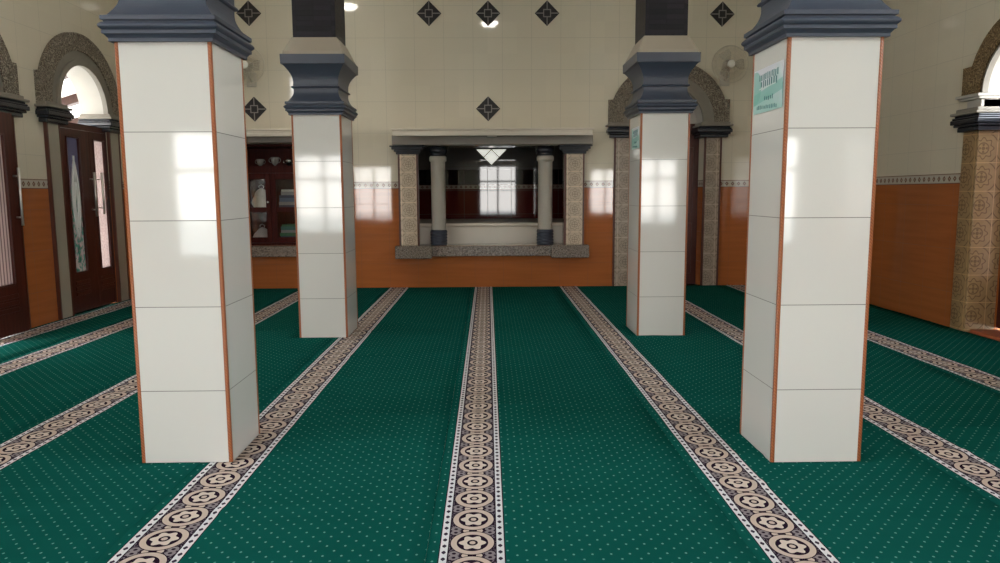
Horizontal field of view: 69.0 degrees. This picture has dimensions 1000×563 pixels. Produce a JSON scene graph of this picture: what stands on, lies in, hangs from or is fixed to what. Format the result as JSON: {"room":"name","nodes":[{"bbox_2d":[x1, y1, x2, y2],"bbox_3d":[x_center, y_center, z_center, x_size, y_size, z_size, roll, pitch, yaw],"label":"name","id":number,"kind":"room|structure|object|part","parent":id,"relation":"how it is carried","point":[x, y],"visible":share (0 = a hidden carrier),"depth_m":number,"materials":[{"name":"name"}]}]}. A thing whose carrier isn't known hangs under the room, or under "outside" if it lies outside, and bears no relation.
{"room":"mosque","nodes":[
{"label":"mosque","id":0,"kind":"room"},
{"bbox_2d":[0,0,130,327],"bbox_3d":[-4.917,-1.311,3.536,0.280,4.900,13.500,0,7,-1],"label":"wall","id":1,"kind":"structure","parent":0,"point":[26,26],"depth_m":7.61,"materials":[{"name":"tile"}]},
{"bbox_2d":[0,35,31,328],"bbox_3d":[-4.894,-1.009,6.474,0.415,3.189,1.790,0,7,-1],"label":"arched portal","id":2,"kind":"object","parent":1,"relation":"attached to","point":[11,102],"visible":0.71,"depth_m":7.10,"materials":[{"name":"stone"}]},
{"bbox_3d":[-4.800,-2.071,6.347,0.054,0.650,1.300,0,7,-1],"label":"moulding","id":3,"kind":"part","parent":2,"relation":"part of","materials":[{"name":"grey stone"}]},
{"bbox_2d":[0,112,29,338],"bbox_3d":[-4.712,-0.534,6.872,0.107,2.130,0.610,0,7,-1],"label":"door","id":4,"kind":"structure","parent":2,"relation":"attached to","point":[14,317],"depth_m":7.02,"materials":[{"name":"brown wood"}]},
{"bbox_3d":[-4.744,-0.666,6.841,0.008,1.420,0.300,0,7,-1],"label":"glass pane","id":5,"kind":"part","parent":4,"relation":"part of","materials":[{"name":"white glass"}]},
{"bbox_3d":[-4.714,0.223,6.949,0.014,0.174,0.360,0,7,-1],"label":"louvre panel","id":6,"kind":"part","parent":4,"relation":"part of","materials":[{"name":"brown wood"}]},
{"bbox_3d":[-4.697,-0.827,7.089,0.066,0.560,0.025,0,7,-1],"label":"pull handle","id":7,"kind":"part","parent":4,"relation":"part of","materials":[{"name":"silver metal"}]},
{"bbox_3d":[-4.812,-0.570,7.292,0.037,2.119,0.023,0,7,-1],"label":"edge trim","id":8,"kind":"part","parent":2,"relation":"part of","materials":[{"name":"brown"}]},
{"bbox_2d":[33,32,129,319],"bbox_3d":[-4.929,-1.258,8.529,0.415,3.189,1.790,0,7,-1],"label":"arched portal","id":9,"kind":"object","parent":1,"relation":"attached to","point":[74,55],"visible":0.84,"depth_m":8.15,"materials":[{"name":"stone"}]},
{"bbox_3d":[-4.822,-0.636,7.843,0.037,2.119,0.023,0,7,-1],"label":"edge trim","id":10,"kind":"part","parent":9,"relation":"part of","materials":[{"name":"brown"}]},
{"bbox_3d":[-4.826,-0.663,8.066,0.037,2.119,0.023,0,7,-1],"label":"edge trim","id":11,"kind":"part","parent":9,"relation":"part of","materials":[{"name":"brown"}]},
{"bbox_3d":[-4.834,-2.321,8.402,0.054,0.650,1.300,0,7,-1],"label":"moulding","id":12,"kind":"part","parent":9,"relation":"part of","materials":[{"name":"grey stone"}]},
{"bbox_2d":[60,122,116,313],"bbox_3d":[-4.877,-0.752,8.591,0.155,2.170,1.038,0,7,-1],"label":"door","id":13,"kind":"structure","parent":9,"relation":"attached to","point":[84,147],"depth_m":8.60,"materials":[{"name":"brown wood"}]},
{"bbox_3d":[-4.881,-0.874,8.355,0.008,1.530,0.240,0,7,-1],"label":"glass pane","id":14,"kind":"part","parent":13,"relation":"part of","materials":[{"name":"white"}]},
{"bbox_3d":[-4.851,0.069,8.470,0.014,0.174,0.300,0,7,-1],"label":"louvre panel","id":15,"kind":"part","parent":13,"relation":"part of","materials":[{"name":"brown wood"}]},
{"bbox_3d":[-4.836,-1.036,8.653,0.066,0.520,0.025,0,7,-1],"label":"pull handle","id":16,"kind":"part","parent":13,"relation":"part of","materials":[{"name":"silver metal"}]},
{"bbox_3d":[-4.838,-1.067,8.821,0.066,0.500,0.025,0,7,-1],"label":"pull handle","id":17,"kind":"part","parent":13,"relation":"part of","materials":[{"name":"silver metal"}]},
{"bbox_3d":[-4.891,-0.941,8.908,0.008,1.530,0.225,0,7,-1],"label":"glass pane","id":18,"kind":"part","parent":13,"relation":"part of","materials":[{"name":"white"}]},
{"bbox_3d":[-4.861,0.002,9.023,0.014,0.174,0.285,0,7,-1],"label":"louvre panel","id":19,"kind":"part","parent":13,"relation":"part of","materials":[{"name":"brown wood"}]},
{"bbox_3d":[-4.844,-0.792,9.123,0.037,2.119,0.023,0,7,-1],"label":"edge trim","id":20,"kind":"part","parent":9,"relation":"part of","materials":[{"name":"brown"}]},
{"bbox_3d":[-4.847,-0.819,9.347,0.037,2.119,0.023,0,7,-1],"label":"edge trim","id":21,"kind":"part","parent":9,"relation":"part of","materials":[{"name":"brown"}]},
{"bbox_2d":[75,284,696,559],"bbox_3d":[-0.200,1.025,3.849,10.530,0.238,14.200,0,7,-1],"label":"floor","id":22,"kind":"structure","parent":0,"point":[687,284],"depth_m":8.73,"materials":[{"name":"green carpet"}]},
{"bbox_2d":[0,299,132,361],"bbox_3d":[-4.399,0.917,3.819,0.704,0.022,13.468,0,7,-1],"label":"carpet","id":23,"kind":"object","parent":22,"relation":"on","point":[45,335],"visible":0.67,"depth_m":7.38,"materials":[{"name":"green carpet"}]},
{"bbox_2d":[0,288,297,439],"bbox_3d":[-3.414,0.912,3.835,1.264,0.017,13.468,0,7,-1],"label":"carpet","id":24,"kind":"object","parent":22,"relation":"on","point":[35,385],"visible":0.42,"depth_m":5.65,"materials":[{"name":"green carpet"}]},
{"bbox_2d":[97,0,259,462],"bbox_3d":[-1.607,-1.434,3.642,0.580,4.709,0.580,0,7,-1],"label":"pillar","id":25,"kind":"structure","parent":22,"relation":"on","point":[180,78],"depth_m":3.59,"materials":[{"name":"tile"}]},
{"bbox_3d":[-1.816,-0.106,3.579,0.020,2.090,0.020,0,7,-1],"label":"edge trim","id":26,"kind":"part","parent":25,"relation":"part of","materials":[{"name":"wood"}]},
{"bbox_3d":[-1.378,-0.109,3.586,0.020,2.090,0.020,0,7,-1],"label":"edge trim","id":27,"kind":"part","parent":25,"relation":"part of","materials":[{"name":"wood"}]},
{"bbox_3d":[-1.385,-0.162,4.021,0.020,2.090,0.020,0,7,-1],"label":"edge trim","id":28,"kind":"part","parent":25,"relation":"part of","materials":[{"name":"tile"}]},
{"bbox_2d":[0,288,385,562],"bbox_3d":[-2.152,0.902,3.855,1.257,0.019,13.468,0,7,-1],"label":"carpet","id":29,"kind":"object","parent":22,"relation":"on","point":[74,480],"visible":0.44,"depth_m":3.63,"materials":[{"name":"green carpet"}]},
{"bbox_2d":[94,287,471,562],"bbox_3d":[-0.912,0.893,3.875,1.226,0.019,13.468,0,7,-1],"label":"carpet","id":30,"kind":"object","parent":22,"relation":"on","point":[343,465],"visible":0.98,"depth_m":3.67,"materials":[{"name":"green carpet"}]},
{"bbox_2d":[279,0,357,337],"bbox_3d":[-1.691,-1.829,6.895,0.580,4.709,0.696,0,7,-1],"label":"pillar","id":31,"kind":"structure","parent":22,"relation":"on","point":[320,65],"depth_m":6.74,"materials":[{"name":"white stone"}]},
{"bbox_3d":[-1.899,-0.496,6.789,0.020,2.090,0.024,0,7,-1],"label":"edge trim","id":32,"kind":"part","parent":31,"relation":"part of","materials":[{"name":"tile"}]},
{"bbox_3d":[-1.461,-0.499,6.796,0.020,2.090,0.024,0,7,-1],"label":"edge trim","id":33,"kind":"part","parent":31,"relation":"part of","materials":[{"name":"tile"}]},
{"bbox_3d":[-1.470,-0.562,7.318,0.020,2.090,0.024,0,7,-1],"label":"edge trim","id":34,"kind":"part","parent":31,"relation":"part of","materials":[{"name":"wood"}]},
{"bbox_2d":[425,286,758,562],"bbox_3d":[0.317,0.885,3.895,1.228,0.018,13.468,0,7,-1],"label":"carpet","id":35,"kind":"object","parent":22,"relation":"on","point":[550,455],"visible":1,"depth_m":3.66,"materials":[{"name":"green carpet"}]},
{"bbox_2d":[623,0,700,335],"bbox_3d":[1.513,-1.846,6.898,0.580,4.709,0.684,0,7,-1],"label":"pillar","id":36,"kind":"structure","parent":22,"relation":"on","point":[663,56],"depth_m":6.75,"materials":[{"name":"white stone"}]},
{"bbox_3d":[1.297,-0.576,7.309,0.020,2.090,0.024,0,7,-1],"label":"edge trim","id":37,"kind":"part","parent":36,"relation":"part of","materials":[{"name":"wood"}]},
{"bbox_2d":[632,126,638,149],"bbox_3d":[1.287,-1.363,6.914,0.004,0.200,0.330,0,7,-1],"label":"notice","id":38,"kind":"object","parent":36,"relation":"attached to","point":[635,131],"visible":1,"depth_m":6.90,"materials":[{"name":"teal paper"}]},
{"bbox_3d":[1.305,-0.513,6.796,0.020,2.090,0.024,0,7,-1],"label":"edge trim","id":39,"kind":"part","parent":36,"relation":"part of","materials":[{"name":"wood"}]},
{"bbox_3d":[1.743,-0.516,6.803,0.020,2.090,0.024,0,7,-1],"label":"edge trim","id":40,"kind":"part","parent":36,"relation":"part of","materials":[{"name":"wood"}]},
{"bbox_2d":[556,286,999,562],"bbox_3d":[1.538,0.877,3.915,1.210,0.017,13.468,0,7,-1],"label":"carpet","id":41,"kind":"object","parent":22,"relation":"on","point":[889,505],"visible":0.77,"depth_m":3.44,"materials":[{"name":"green carpet"}]},
{"bbox_2d":[740,0,901,461],"bbox_3d":[1.577,-1.447,3.611,0.580,4.709,0.580,0,7,-1],"label":"pillar","id":42,"kind":"structure","parent":22,"relation":"on","point":[813,161],"depth_m":3.56,"materials":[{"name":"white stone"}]},
{"bbox_3d":[1.361,-0.172,3.983,0.020,2.090,0.020,0,7,-1],"label":"edge trim","id":43,"kind":"part","parent":42,"relation":"part of","materials":[{"name":"tile"}]},
{"bbox_2d":[753,59,783,114],"bbox_3d":[1.348,-0.971,3.660,0.004,0.222,0.375,0,7,-1],"label":"notice","id":44,"kind":"object","parent":42,"relation":"attached to","point":[768,81],"visible":1,"depth_m":3.65,"materials":[{"name":"teal paper"}]},
{"bbox_2d":[758,103,775,109],"bbox_3d":[1.347,-0.884,3.676,0.001,0.031,0.259,0,7,-1],"label":"print","id":45,"kind":"object","parent":44,"relation":"attached to","point":[761,106],"depth_m":3.67,"materials":[{"name":"teal paper"}]},
{"bbox_3d":[1.368,-0.119,3.548,0.020,2.090,0.020,0,7,-1],"label":"edge trim","id":46,"kind":"part","parent":42,"relation":"part of","materials":[{"name":"wood"}]},
{"bbox_3d":[1.806,-0.122,3.555,0.020,2.090,0.020,0,7,-1],"label":"edge trim","id":47,"kind":"part","parent":42,"relation":"part of","materials":[{"name":"wood"}]},
{"bbox_2d":[685,285,999,505],"bbox_3d":[2.755,0.868,3.934,1.220,0.018,13.468,0,7,-1],"label":"carpet","id":48,"kind":"object","parent":22,"relation":"on","point":[952,423],"visible":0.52,"depth_m":4.58,"materials":[{"name":"green carpet"}]},
{"bbox_2d":[723,285,999,393],"bbox_3d":[3.959,0.860,3.954,1.185,0.017,13.468,0,7,-1],"label":"carpet","id":49,"kind":"object","parent":22,"relation":"on","point":[973,358],"visible":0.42,"depth_m":6.41,"materials":[{"name":"green carpet"}]},
{"bbox_2d":[418,147,562,218],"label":"window","id":50,"kind":"structure","parent":0,"point":[507,188],"depth_m":12.79,"materials":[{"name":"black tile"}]},
{"bbox_2d":[476,149,490,156],"bbox_3d":[-0.287,-2.245,12.713,0.254,0.127,0.011,0,7,-1],"label":"tile","id":51,"kind":"structure","parent":50,"relation":"attached to","point":[483,152],"depth_m":12.70,"materials":[{"name":"white tile"}]},
{"bbox_2d":[484,150,498,164],"bbox_3d":[-0.150,-2.173,12.724,0.254,0.254,0.011,0,7,-1],"label":"tile","id":52,"kind":"structure","parent":50,"relation":"attached to","point":[491,157],"depth_m":12.72,"materials":[{"name":"white tile"}]},
{"bbox_2d":[492,149,505,156],"bbox_3d":[-0.013,-2.247,12.717,0.254,0.127,0.011,0,7,-1],"label":"tile","id":53,"kind":"structure","parent":50,"relation":"attached to","point":[498,152],"depth_m":12.71,"materials":[{"name":"white tile"}]},
{"bbox_2d":[234,0,760,288],"bbox_3d":[-0.230,-2.184,10.521,10.530,4.900,0.420,0,7,-1],"label":"wall","id":54,"kind":"structure","parent":0,"point":[564,73],"depth_m":10.25,"materials":[{"name":"paint"}]},
{"bbox_2d":[236,1,260,25],"bbox_3d":[-3.479,-3.712,10.058,0.341,0.341,0.021,0,7,-1],"label":"air vent","id":55,"kind":"object","parent":54,"relation":"in","point":[248,13],"visible":1,"depth_m":10.05,"materials":[{"name":"black metal"}]},
{"bbox_2d":[243,49,264,86],"bbox_3d":[-3.473,-2.958,10.005,0.511,0.516,0.306,0,7,-1],"label":"wall fan","id":56,"kind":"object","parent":54,"relation":"attached to","point":[251,80],"visible":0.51,"depth_m":9.97,"materials":[{"name":"beige plastic"}]},
{"bbox_3d":[-3.473,-2.963,10.027,0.150,0.150,0.125,0,7,-1],"label":"motor","id":57,"kind":"part","parent":56,"relation":"part of","materials":[{"name":"beige plastic"}]},
{"bbox_2d":[245,97,265,120],"bbox_3d":[-3.452,-2.422,10.215,0.341,0.341,0.021,0,7,-1],"label":"air vent","id":58,"kind":"object","parent":54,"relation":"in","point":[254,108],"visible":0.9,"depth_m":10.21,"materials":[{"name":"grey metal"}]},
{"bbox_2d":[246,136,291,143],"bbox_3d":[-3.054,-1.990,10.194,1.450,0.098,0.179,0,7,-1],"label":"lintel","id":59,"kind":"object","parent":54,"relation":"attached to","point":[275,139],"visible":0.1,"depth_m":10.10,"materials":[{"name":"grey paint"}]},
{"bbox_2d":[246,129,291,136],"bbox_3d":[-3.051,-2.034,10.028,1.790,0.100,0.499,0,7,-1],"label":"wall ledge","id":60,"kind":"object","parent":59,"relation":"on","point":[249,132],"visible":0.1,"depth_m":9.78,"materials":[{"name":"paint"}]},
{"bbox_2d":[247,145,295,244],"bbox_3d":[-3.056,-1.267,10.662,1.440,1.430,0.606,0,7,-1],"label":"upper cabinet","id":61,"kind":"object","parent":54,"relation":"attached to","point":[274,179],"visible":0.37,"depth_m":10.50,"materials":[{"name":"red wood"}]},
{"bbox_2d":[251,185,265,206],"bbox_3d":[-3.478,-1.241,10.611,0.286,0.350,0.234,0,7,-1],"label":"plastic bag","id":62,"kind":"object","parent":61,"relation":"on","point":[259,199],"visible":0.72,"depth_m":10.53,"materials":[{"name":"white plastic"}]},
{"bbox_2d":[253,224,266,236],"bbox_3d":[-3.481,-0.713,10.675,0.272,0.270,0.216,0,7,-1],"label":"plastic bag","id":63,"kind":"object","parent":61,"relation":"on","point":[261,232],"visible":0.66,"depth_m":10.61,"materials":[{"name":"white plastic"}]},
{"bbox_2d":[255,159,264,165],"bbox_3d":[-3.451,-1.671,10.468,0.116,0.178,0.104,6,9,40],"label":"trophy cup","id":64,"kind":"object","parent":61,"relation":"on","point":[260,162],"visible":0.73,"depth_m":10.43,"materials":[{"name":"grey metal"}]},
{"bbox_3d":[-3.491,-1.050,10.420,0.426,0.993,0.024,0,7,-1],"label":"door","id":65,"kind":"part","parent":61,"relation":"part of","materials":[{"name":"red wood"}]},
{"bbox_3d":[-3.054,-1.599,10.367,1.398,0.100,0.030,0,7,-1],"label":"rail","id":66,"kind":"part","parent":61,"relation":"part of","materials":[{"name":"red wood"}]},
{"bbox_2d":[269,157,280,165],"bbox_3d":[-3.241,-1.687,10.470,0.134,0.206,0.120,6,9,40],"label":"trophy cup","id":67,"kind":"object","parent":61,"relation":"on","point":[274,160],"visible":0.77,"depth_m":10.43,"materials":[{"name":"grey metal"}]},
{"bbox_3d":[-3.061,-1.053,10.427,0.426,0.993,0.024,0,7,-1],"label":"door","id":68,"kind":"part","parent":61,"relation":"part of","materials":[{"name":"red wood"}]},
{"bbox_2d":[279,205,294,206],"bbox_3d":[-3.071,-1.094,10.625,0.240,0.050,0.261,0,7,0],"label":"book","id":69,"kind":"object","parent":61,"relation":"on","point":[279,205],"visible":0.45,"depth_m":10.49,"materials":[{"name":"paper"}]},
{"bbox_2d":[279,202,294,204],"bbox_3d":[-3.071,-1.141,10.619,0.230,0.045,0.261,0,7,2],"label":"book","id":70,"kind":"object","parent":69,"relation":"on","point":[280,203],"visible":0.62,"depth_m":10.49,"materials":[{"name":"grey paper"}]},
{"bbox_2d":[279,198,293,201],"bbox_3d":[-3.066,-1.192,10.613,0.240,0.055,0.261,-1,7,-3],"label":"book","id":71,"kind":"object","parent":70,"relation":"on","point":[280,199],"visible":0.61,"depth_m":10.48,"materials":[{"name":"blue paper"}]},
{"bbox_2d":[279,195,293,197],"bbox_3d":[-3.071,-1.240,10.607,0.220,0.040,0.261,0,7,1],"label":"book","id":72,"kind":"object","parent":71,"relation":"on","point":[280,196],"visible":0.68,"depth_m":10.48,"materials":[{"name":"blue paper"}]},
{"bbox_2d":[281,192,293,194],"bbox_3d":[-3.063,-1.285,10.602,0.200,0.050,0.261,-1,7,-4],"label":"book","id":73,"kind":"object","parent":72,"relation":"on","point":[282,193],"visible":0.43,"depth_m":10.47,"materials":[{"name":"beige paper"}]},
{"bbox_2d":[284,159,292,165],"bbox_3d":[-3.041,-1.674,10.475,0.116,0.178,0.104,6,9,40],"label":"trophy cup","id":74,"kind":"object","parent":61,"relation":"on","point":[288,161],"visible":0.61,"depth_m":10.44,"materials":[{"name":"silver metal"}]},
{"bbox_3d":[-3.054,-0.603,10.685,0.240,0.045,0.261,0,7,2],"label":"book","id":75,"kind":"object","parent":61,"relation":"on","visible":0},
{"bbox_3d":[-3.056,-0.651,10.679,0.250,0.050,0.261,0,7,1],"label":"book","id":76,"kind":"object","parent":75,"relation":"on","visible":0},
{"bbox_2d":[280,233,295,235],"bbox_3d":[-3.068,-0.698,10.673,0.240,0.045,0.261,0,7,2],"label":"book","id":77,"kind":"object","parent":76,"relation":"on","point":[281,234],"visible":0.52,"depth_m":10.54,"materials":[{"name":"green paper"}]},
{"bbox_2d":[281,230,295,232],"bbox_3d":[-3.065,-0.741,10.668,0.230,0.040,0.261,-1,7,-3],"label":"book","id":78,"kind":"object","parent":77,"relation":"on","point":[282,231],"visible":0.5,"depth_m":10.54,"materials":[{"name":"paper"}]},
{"bbox_2d":[281,227,295,229],"bbox_3d":[-3.068,-0.786,10.662,0.220,0.050,0.261,0,7,-1],"label":"book","id":79,"kind":"object","parent":78,"relation":"on","point":[282,228],"visible":0.52,"depth_m":10.53,"materials":[{"name":"green paper"}]},
{"bbox_2d":[282,224,294,226],"bbox_3d":[-3.061,-0.827,10.658,0.200,0.030,0.261,0,7,0],"label":"book","id":80,"kind":"object","parent":79,"relation":"on","point":[283,225],"visible":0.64,"depth_m":10.53,"materials":[{"name":"green paper"}]},
{"bbox_2d":[251,246,296,256],"bbox_3d":[-3.061,-0.433,10.393,1.580,0.153,0.159,0,7,-1],"label":"sill","id":81,"kind":"structure","parent":54,"relation":"attached to","point":[257,251],"depth_m":10.31,"materials":[{"name":"beige stone"}]},
{"bbox_2d":[417,1,440,25],"bbox_3d":[-0.989,-3.725,10.099,0.341,0.341,0.021,0,7,-1],"label":"air vent","id":82,"kind":"object","parent":54,"relation":"in","point":[428,13],"visible":1,"depth_m":10.09,"materials":[{"name":"grey metal"}]},
{"bbox_2d":[476,1,499,25],"bbox_3d":[-0.167,-3.731,10.112,0.341,0.341,0.021,0,7,-1],"label":"air vent","id":83,"kind":"object","parent":54,"relation":"in","point":[487,12],"visible":1,"depth_m":10.11,"materials":[{"name":"grey metal"}]},
{"bbox_2d":[476,97,499,120],"bbox_3d":[-0.168,-2.441,10.269,0.341,0.341,0.021,0,7,-1],"label":"air vent","id":84,"kind":"object","parent":54,"relation":"in","point":[487,108],"visible":1,"depth_m":10.26,"materials":[{"name":"grey metal"}]},
{"bbox_2d":[395,244,588,258],"bbox_3d":[-0.114,-0.456,10.632,2.760,0.182,0.620,0,7,-1],"label":"sill","id":85,"kind":"structure","parent":54,"relation":"attached to","point":[553,250],"depth_m":10.41,"materials":[{"name":"grey stone"}]},
{"bbox_2d":[389,145,424,245],"bbox_3d":[-1.300,-1.211,10.308,0.484,1.405,0.199,0,7,-1],"label":"pilaster","id":86,"kind":"object","parent":85,"relation":"on","point":[408,168],"visible":1,"depth_m":10.32,"materials":[{"name":"beige stone"}]},
{"bbox_3d":[-1.429,-1.157,10.370,0.026,1.285,0.084,0,7,-1],"label":"edge trim","id":87,"kind":"part","parent":86,"relation":"part of","materials":[{"name":"brown"}]},
{"bbox_3d":[-1.171,-1.159,10.375,0.026,1.285,0.084,0,7,-1],"label":"edge trim","id":88,"kind":"part","parent":86,"relation":"part of","materials":[{"name":"brown"}]},
{"bbox_2d":[392,135,592,145],"bbox_3d":[-0.104,-1.990,10.234,2.810,0.138,0.199,0,7,-1],"label":"lintel","id":89,"kind":"object","parent":86,"relation":"on","point":[530,139],"visible":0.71,"depth_m":10.14,"materials":[{"name":"grey paint"}]},
{"bbox_2d":[391,128,593,135],"bbox_3d":[-0.102,-2.055,10.075,2.750,0.100,0.499,0,7,-1],"label":"wall ledge","id":90,"kind":"object","parent":89,"relation":"on","point":[396,131],"visible":0.97,"depth_m":9.83,"materials":[{"name":"paint"}]},
{"bbox_2d":[428,146,447,245],"bbox_3d":[-0.893,-1.234,10.545,0.280,1.420,0.280,0,7,-1],"label":"column","id":91,"kind":"structure","parent":85,"relation":"on","point":[437,154],"depth_m":10.46,"materials":[{"name":"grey stone"}]},
{"bbox_2d":[536,146,554,244],"bbox_3d":[0.656,-1.245,10.569,0.280,1.420,0.280,0,7,-1],"label":"column","id":92,"kind":"structure","parent":85,"relation":"on","point":[545,158],"depth_m":10.49,"materials":[{"name":"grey stone"}]},
{"bbox_2d":[557,145,592,244],"bbox_3d":[1.060,-1.228,10.346,0.484,1.405,0.199,0,7,-1],"label":"pilaster","id":93,"kind":"object","parent":85,"relation":"on","point":[574,155],"visible":1,"depth_m":10.35,"materials":[{"name":"beige tile"}]},
{"bbox_3d":[0.930,-1.174,10.409,0.026,1.285,0.084,0,7,-1],"label":"edge trim","id":94,"kind":"part","parent":93,"relation":"part of","materials":[{"name":"brown"}]},
{"bbox_3d":[1.188,-1.176,10.413,0.026,1.285,0.084,0,7,-1],"label":"edge trim","id":95,"kind":"part","parent":93,"relation":"part of","materials":[{"name":"brown"}]},
{"bbox_2d":[535,1,558,25],"bbox_3d":[0.656,-3.737,10.125,0.341,0.341,0.021,0,7,-1],"label":"air vent","id":96,"kind":"object","parent":54,"relation":"in","point":[546,12],"visible":1,"depth_m":10.12,"materials":[{"name":"grey metal"}]},
{"bbox_2d":[605,66,733,285],"bbox_3d":[2.394,-1.545,10.575,1.790,3.189,0.555,0,7,-1],"label":"arched portal","id":97,"kind":"object","parent":54,"relation":"attached to","point":[712,112],"visible":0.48,"depth_m":10.39,"materials":[{"name":"stone"}]},
{"bbox_3d":[1.642,-0.989,10.467,0.023,2.119,0.037,0,7,-1],"label":"edge trim","id":98,"kind":"part","parent":97,"relation":"part of","materials":[{"name":"brown"}]},
{"bbox_3d":[2.392,-2.586,10.277,1.300,0.650,0.054,0,7,-1],"label":"moulding","id":99,"kind":"part","parent":97,"relation":"part of","materials":[{"name":"grey stone"}]},
{"bbox_2d":[686,111,698,283],"bbox_3d":[2.393,-1.379,10.732,1.038,2.846,0.104,0,7,-1],"label":"door","id":100,"kind":"structure","parent":97,"relation":"attached to","point":[694,143],"depth_m":10.72,"materials":[{"name":"brown wood"}]},
{"bbox_3d":[2.396,-1.039,10.728,0.880,1.850,0.014,0,7,-1],"label":"raised panel","id":101,"kind":"part","parent":100,"relation":"part of","materials":[{"name":"brown wood"}]},
{"bbox_3d":[2.386,-2.550,10.627,0.990,0.495,0.030,0,7,-1],"label":"lunette panel","id":102,"kind":"part","parent":100,"relation":"part of","materials":[{"name":"paint"}]},
{"bbox_3d":[2.932,-0.998,10.488,0.023,2.119,0.037,0,7,-1],"label":"edge trim","id":103,"kind":"part","parent":97,"relation":"part of","materials":[{"name":"brown"}]},
{"bbox_3d":[3.157,-1.000,10.491,0.023,2.119,0.037,0,7,-1],"label":"edge trim","id":104,"kind":"part","parent":97,"relation":"part of","materials":[{"name":"brown"}]},
{"bbox_2d":[710,2,733,26],"bbox_3d":[3.110,-3.740,10.167,0.341,0.341,0.021,0,7,-1],"label":"air vent","id":105,"kind":"object","parent":54,"relation":"in","point":[722,13],"visible":1,"depth_m":10.16,"materials":[{"name":"grey metal"}]},
{"bbox_2d":[712,45,748,85],"bbox_3d":[3.176,-3.006,10.112,0.511,0.516,0.306,0,7,-1],"label":"wall fan","id":106,"kind":"object","parent":54,"relation":"attached to","point":[727,65],"visible":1,"depth_m":10.05,"materials":[{"name":"beige plastic"}]},
{"bbox_3d":[3.176,-3.011,10.133,0.150,0.150,0.125,0,7,-1],"label":"motor","id":107,"kind":"part","parent":106,"relation":"part of","materials":[{"name":"beige plastic"}]},
{"bbox_2d":[869,0,999,332],"bbox_3d":[4.752,-1.380,3.691,0.400,4.900,13.500,0,7,-1],"label":"wall","id":108,"kind":"structure","parent":0,"point":[925,58],"depth_m":7.72,"materials":[{"name":"tile"}]},
{"bbox_2d":[950,19,999,331],"bbox_3d":[4.645,-0.916,6.345,0.535,2.939,1.590,0,7,-1],"label":"arched portal","id":109,"kind":"object","parent":108,"relation":"attached to","point":[977,247],"visible":1,"depth_m":6.90,"materials":[{"name":"beige stone"}]},
{"bbox_3d":[4.479,-1.937,6.218,0.054,0.500,1.000,0,7,-1],"label":"moulding","id":110,"kind":"part","parent":109,"relation":"part of","materials":[{"name":"grey stone"}]},
{"bbox_2d":[996,278,999,327],"bbox_3d":[4.797,-0.525,6.395,0.054,2.070,0.992,0,7,-1],"label":"door","id":111,"kind":"structure","parent":109,"relation":"attached to","point":[998,304],"depth_m":6.97,"materials":[{"name":"brown wood"}]},
{"bbox_2d":[970,329,999,340],"bbox_3d":[4.650,0.535,6.521,0.260,0.040,0.936,0,7,-1],"label":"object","id":112,"kind":"structure","parent":108,"relation":"attached to","point":[994,334],"depth_m":6.82,"materials":[{"name":"ceramic"}]},
{"bbox_3d":[-0.134,-0.145,11.979,2.600,0.500,1.980,0,7,-1],"label":"niche","id":113,"kind":"object","parent":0,"visible":0},
{"bbox_2d":[420,226,562,243],"bbox_3d":[-0.137,-0.674,11.970,2.590,0.548,1.830,0,7,-1],"label":"step","id":114,"kind":"structure","parent":113,"relation":"on","point":[477,234],"depth_m":11.04,"materials":[{"name":"white paint"}]},
{"bbox_2d":[420,218,562,226],"bbox_3d":[-0.138,-0.971,11.909,2.590,0.053,1.880,0,7,-1],"label":"platform slab","id":115,"kind":"object","parent":114,"relation":"on","point":[514,221],"visible":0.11,"depth_m":11.12,"materials":[{"name":"paint"}]},
{"label":"outside","id":116,"kind":"structure","parent":0,"visible":0},
{"bbox_2d":[61,75,80,123],"bbox_3d":[-7.136,-2.908,9.601,3.900,1.430,16.000,0,7,-1],"label":"roof","id":117,"kind":"structure","parent":116,"point":[69,97],"depth_m":12.59,"materials":[{"name":"white paint"}]}
]}

